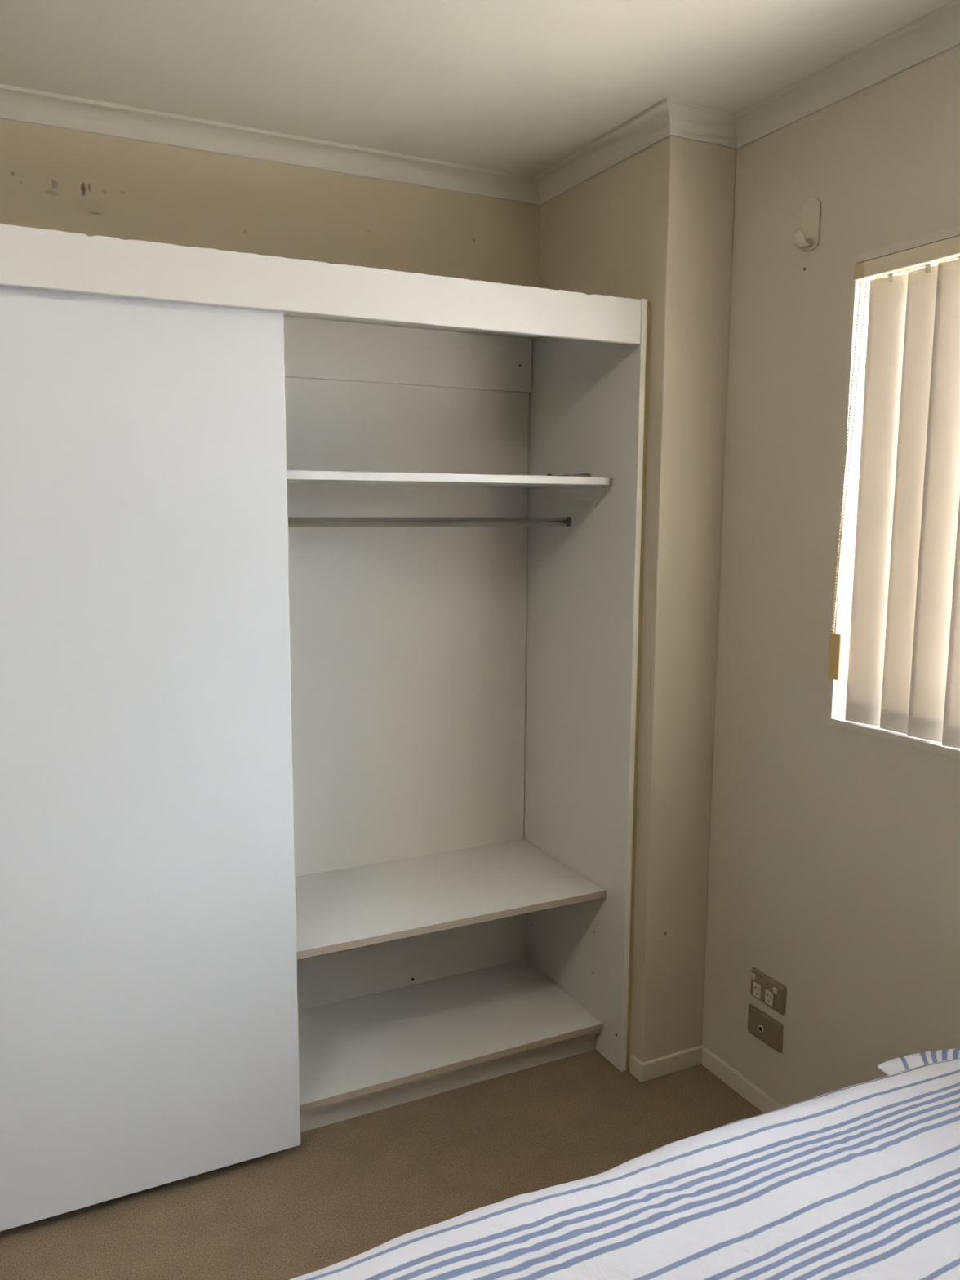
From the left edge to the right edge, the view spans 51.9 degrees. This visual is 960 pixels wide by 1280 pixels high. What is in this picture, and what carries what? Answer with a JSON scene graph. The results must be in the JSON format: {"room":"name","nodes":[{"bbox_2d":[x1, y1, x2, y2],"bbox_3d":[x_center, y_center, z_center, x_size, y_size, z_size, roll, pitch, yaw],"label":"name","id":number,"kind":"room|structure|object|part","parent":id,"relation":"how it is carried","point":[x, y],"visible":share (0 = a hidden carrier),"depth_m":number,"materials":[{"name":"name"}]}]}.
{"room":"bedroom","nodes":[
{"label":"bedroom","id":0,"kind":"room"},
{"bbox_2d":[0,118,540,831],"bbox_3d":[-0.978,-0.041,2.395,3.120,2.344,0.100,-4,9,-26],"label":"wall","id":1,"kind":"structure","parent":0,"point":[52,178],"depth_m":2.41,"materials":[{"name":"beige paint"}]},
{"bbox_2d":[0,84,539,204],"bbox_3d":[-1.032,-1.161,2.126,2.708,0.052,0.052,-4,9,-26],"label":"trim","id":2,"kind":"structure","parent":1,"relation":"attached to","point":[16,104],"depth_m":2.37,"materials":[{"name":"paint"}]},
{"bbox_2d":[533,97,670,204],"bbox_3d":[0.288,-1.198,2.452,0.052,0.052,0.641,-4,9,-26],"label":"trim","id":3,"kind":"structure","parent":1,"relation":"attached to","point":[651,126],"depth_m":2.41,"materials":[{"name":"paint"}]},
{"bbox_2d":[0,1048,763,1279],"bbox_3d":[-0.089,1.399,0.775,3.120,0.060,4.120,-4,9,-26],"label":"floor","id":4,"kind":"structure","parent":0,"point":[352,1187],"depth_m":2.16,"materials":[{"name":"carpet"}]},
{"bbox_2d":[0,223,650,1231],"bbox_3d":[-0.932,0.203,2.092,2.706,1.943,0.536,-4,9,-26],"label":"wardrobe","id":5,"kind":"object","parent":4,"relation":"on","point":[270,873],"visible":1,"depth_m":2.14,"materials":[{"name":"white wood"}]},
{"bbox_3d":[-1.021,0.260,1.796,1.380,1.846,0.016,-4,9,-26],"label":"sliding door","id":6,"kind":"part","parent":5,"relation":"part of","materials":[{"name":"white laminate"}]},
{"bbox_3d":[-0.936,-0.751,1.967,2.662,0.015,0.518,-4,9,-26],"label":"panel","id":7,"kind":"part","parent":5,"relation":"part of","materials":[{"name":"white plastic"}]},
{"bbox_3d":[-1.056,-0.050,2.294,2.659,1.496,0.004,-4,9,-26],"label":"panel","id":8,"kind":"part","parent":5,"relation":"part of","materials":[{"name":"white laminate"}]},
{"bbox_3d":[-1.048,-0.700,2.196,2.658,0.146,0.016,-4,9,-26],"label":"rail","id":9,"kind":"part","parent":5,"relation":"part of","materials":[{"name":"white laminate"}]},
{"bbox_3d":[-1.055,0.914,2.415,2.662,0.445,0.029,-4,9,-26],"label":"panel","id":10,"kind":"part","parent":5,"relation":"part of","materials":[{"name":"white laminate"}]},
{"bbox_3d":[-0.953,-0.244,2.060,2.652,0.025,0.025,-4,9,-26],"label":"hanging rail","id":11,"kind":"part","parent":5,"relation":"part of","materials":[{"name":"silver metal"}]},
{"bbox_2d":[287,470,610,487],"bbox_3d":[-0.953,-0.348,2.052,2.659,0.018,0.444,-4,9,-26],"label":"shelf","id":12,"kind":"object","parent":5,"relation":"attached to","point":[295,478],"depth_m":2.34,"materials":[{"name":"white laminate"}]},
{"bbox_2d":[297,959,602,1105],"bbox_3d":[-0.956,1.080,2.235,2.659,0.017,0.418,-4,9,-26],"label":"shelf","id":13,"kind":"object","parent":5,"relation":"attached to","point":[358,1045],"depth_m":2.62,"materials":[{"name":"white laminate"}]},
{"bbox_2d":[295,839,605,951],"bbox_3d":[-0.959,0.711,2.196,2.659,0.018,0.444,-4,9,-26],"label":"shelf","id":14,"kind":"object","parent":5,"relation":"attached to","point":[351,904],"depth_m":2.58,"materials":[{"name":"white laminate"}]},
{"bbox_2d":[546,473,591,476],"bbox_3d":[0.216,-0.401,2.397,0.118,0.008,0.014,-4,9,-26],"label":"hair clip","id":15,"kind":"object","parent":5,"relation":"on","point":[580,474],"visible":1,"depth_m":2.40,"materials":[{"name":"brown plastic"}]},
{"bbox_3d":[0.236,-0.404,2.406,0.074,0.006,0.014,-4,9,-26],"label":"arm","id":16,"kind":"part","parent":15,"relation":"part of","materials":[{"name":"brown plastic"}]},
{"bbox_2d":[568,516,572,526],"bbox_3d":[0.237,-0.318,2.648,0.006,0.028,0.028,-4,9,-26],"label":"socket","id":17,"kind":"object","parent":5,"relation":"attached to","point":[570,518],"depth_m":2.64,"materials":[{"name":"silver metal"}]},
{"bbox_3d":[0.261,0.130,2.682,0.016,1.943,0.535,-4,9,-26],"label":"panel","id":18,"kind":"part","parent":5,"relation":"part of","materials":[{"name":"white plastic"}]},
{"bbox_3d":[0.366,1.121,0.768,1.920,0.497,1.330,-4,9,-26],"label":"bed","id":19,"kind":"object","parent":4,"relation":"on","visible":0},
{"bbox_2d":[289,1057,959,1279],"bbox_3d":[0.315,0.999,0.720,1.966,0.358,1.451,-4,9,-26],"label":"duvet","id":20,"kind":"object","parent":19,"relation":"on","point":[860,1181],"visible":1,"depth_m":1.29,"materials":[{"name":"fabric"}]},
{"bbox_2d":[875,1048,959,1075],"bbox_3d":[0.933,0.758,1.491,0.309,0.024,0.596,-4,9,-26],"label":"pillow","id":21,"kind":"object","parent":19,"relation":"on","point":[895,1065],"visible":0.35,"depth_m":1.69,"materials":[{"name":"fabric"}]},
{"bbox_2d":[0,0,955,177],"bbox_3d":[-0.075,-1.003,0.447,3.120,0.100,4.120,-4,9,-26],"label":"ceiling","id":22,"kind":"structure","parent":0,"point":[514,86],"depth_m":1.97,"materials":[{"name":"paint"}]},
{"bbox_2d":[539,135,736,1067],"bbox_3d":[0.379,-0.072,2.683,0.192,2.344,0.589,-4,9,-26],"label":"wall pillar","id":23,"kind":"structure","parent":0,"point":[655,225],"depth_m":2.41,"materials":[{"name":"beige paint"}]},
{"bbox_2d":[629,1044,704,1082],"bbox_3d":[0.492,1.100,2.587,0.204,0.049,0.052,-4,9,-26],"label":"baseboard","id":24,"kind":"structure","parent":23,"relation":"attached to","point":[653,1068],"depth_m":2.56,"materials":[{"name":"paint"}]},
{"bbox_2d":[666,97,737,149],"bbox_3d":[0.505,-1.167,2.233,0.244,0.052,0.052,-4,9,-26],"label":"trim","id":25,"kind":"structure","parent":23,"relation":"attached to","point":[687,121],"depth_m":2.23,"materials":[{"name":"paint"}]},
{"bbox_2d":[702,44,959,1106],"bbox_3d":[1.256,0.124,1.284,0.120,2.344,3.900,-4,9,-26],"label":"wall","id":26,"kind":"structure","parent":0,"point":[834,859],"depth_m":2.18,"materials":[{"name":"beige paint"}]},
{"bbox_2d":[701,1047,784,1113],"bbox_3d":[1.324,1.302,1.144,0.012,0.049,3.299,-4,9,-26],"label":"baseboard","id":27,"kind":"structure","parent":26,"relation":"attached to","point":[758,1098],"depth_m":2.47,"materials":[{"name":"paint"}]},
{"bbox_2d":[747,1004,783,1053],"bbox_3d":[0.688,0.940,2.388,0.010,0.072,0.116,-4,9,-26],"label":"socket","id":28,"kind":"object","parent":26,"relation":"attached to","point":[762,1025],"visible":1,"depth_m":2.38,"materials":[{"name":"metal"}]},
{"bbox_2d":[750,967,786,1015],"bbox_3d":[0.690,0.843,2.371,0.012,0.072,0.116,-4,9,-26],"label":"power outlet","id":29,"kind":"object","parent":26,"relation":"attached to","point":[764,988],"visible":1,"depth_m":2.36,"materials":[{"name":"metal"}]},
{"bbox_2d":[751,973,755,979],"bbox_3d":[0.666,0.821,2.408,0.005,0.016,0.013,-4,9,-26],"label":"rocker switch","id":30,"kind":"object","parent":29,"relation":"attached to","point":[753,975],"depth_m":2.40,"materials":[{"name":"white plastic"}]},
{"bbox_2d":[752,982,760,998],"bbox_3d":[0.674,0.852,2.400,0.002,0.034,0.025,-4,9,-26],"label":"socket","id":31,"kind":"object","parent":29,"relation":"attached to","point":[756,985],"depth_m":2.40,"materials":[{"name":"white plastic"}]},
{"bbox_2d":[764,989,773,1006],"bbox_3d":[0.693,0.857,2.362,0.002,0.034,0.025,-4,9,-26],"label":"socket","id":32,"kind":"object","parent":29,"relation":"attached to","point":[768,993],"depth_m":2.36,"materials":[{"name":"white plastic"}]},
{"bbox_2d":[772,986,777,994],"bbox_3d":[0.700,0.833,2.341,0.005,0.016,0.013,-4,9,-26],"label":"rocker switch","id":33,"kind":"object","parent":29,"relation":"attached to","point":[775,989],"depth_m":2.34,"materials":[{"name":"white plastic"}]},
{"bbox_2d":[792,197,821,251],"bbox_3d":[0.695,-0.892,2.112,0.040,0.109,0.052,-4,9,-26],"label":"wall hook","id":34,"kind":"object","parent":26,"relation":"attached to","point":[806,237],"visible":1,"depth_m":2.11,"materials":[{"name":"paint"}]},
{"bbox_3d":[0.695,-0.861,2.117,0.040,0.036,0.033,-4,9,-26],"label":"hook arm","id":35,"kind":"part","parent":34,"relation":"part of","materials":[{"name":"paint"}]},
{"bbox_2d":[735,0,959,149],"bbox_3d":[1.317,-0.971,0.831,0.052,0.052,3.311,-4,9,-26],"label":"trim","id":36,"kind":"structure","parent":26,"relation":"attached to","point":[938,32],"depth_m":1.97,"materials":[{"name":"paint"}]},
{"bbox_2d":[826,226,959,759],"bbox_3d":[1.169,-0.207,1.412,0.126,0.980,1.585,-4,9,-26],"label":"window","id":37,"kind":"structure","parent":26,"relation":"in","point":[837,689],"depth_m":2.07,"materials":[{"name":"paint"}]},
{"bbox_2d":[827,235,959,748],"bbox_3d":[1.128,-0.204,1.398,0.055,0.944,1.572,-4,9,-26],"label":"vertical blind","id":38,"kind":"object","parent":37,"relation":"attached to","point":[904,670],"visible":1,"depth_m":1.95,"materials":[{"name":"beige fabric"}]},
{"bbox_3d":[0.768,-0.376,2.069,0.021,0.731,0.018,-4,9,-26],"label":"bead chain","id":39,"kind":"part","parent":38,"relation":"part of","materials":[{"name":"white plastic"}]},
{"bbox_3d":[0.774,-0.375,2.064,0.033,0.731,0.011,1,8,7],"label":"bead chain","id":40,"kind":"part","parent":38,"relation":"part of","materials":[{"name":"white plastic"}]},
{"bbox_3d":[0.789,-0.373,2.059,0.026,0.728,0.002,-2,8,-19],"label":"cord","id":41,"kind":"part","parent":38,"relation":"part of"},
{"bbox_3d":[1.169,0.271,1.478,0.120,0.015,1.585,-4,9,-26],"label":"sill","id":42,"kind":"part","parent":37,"relation":"part of","materials":[{"name":"paint"}]}
]}

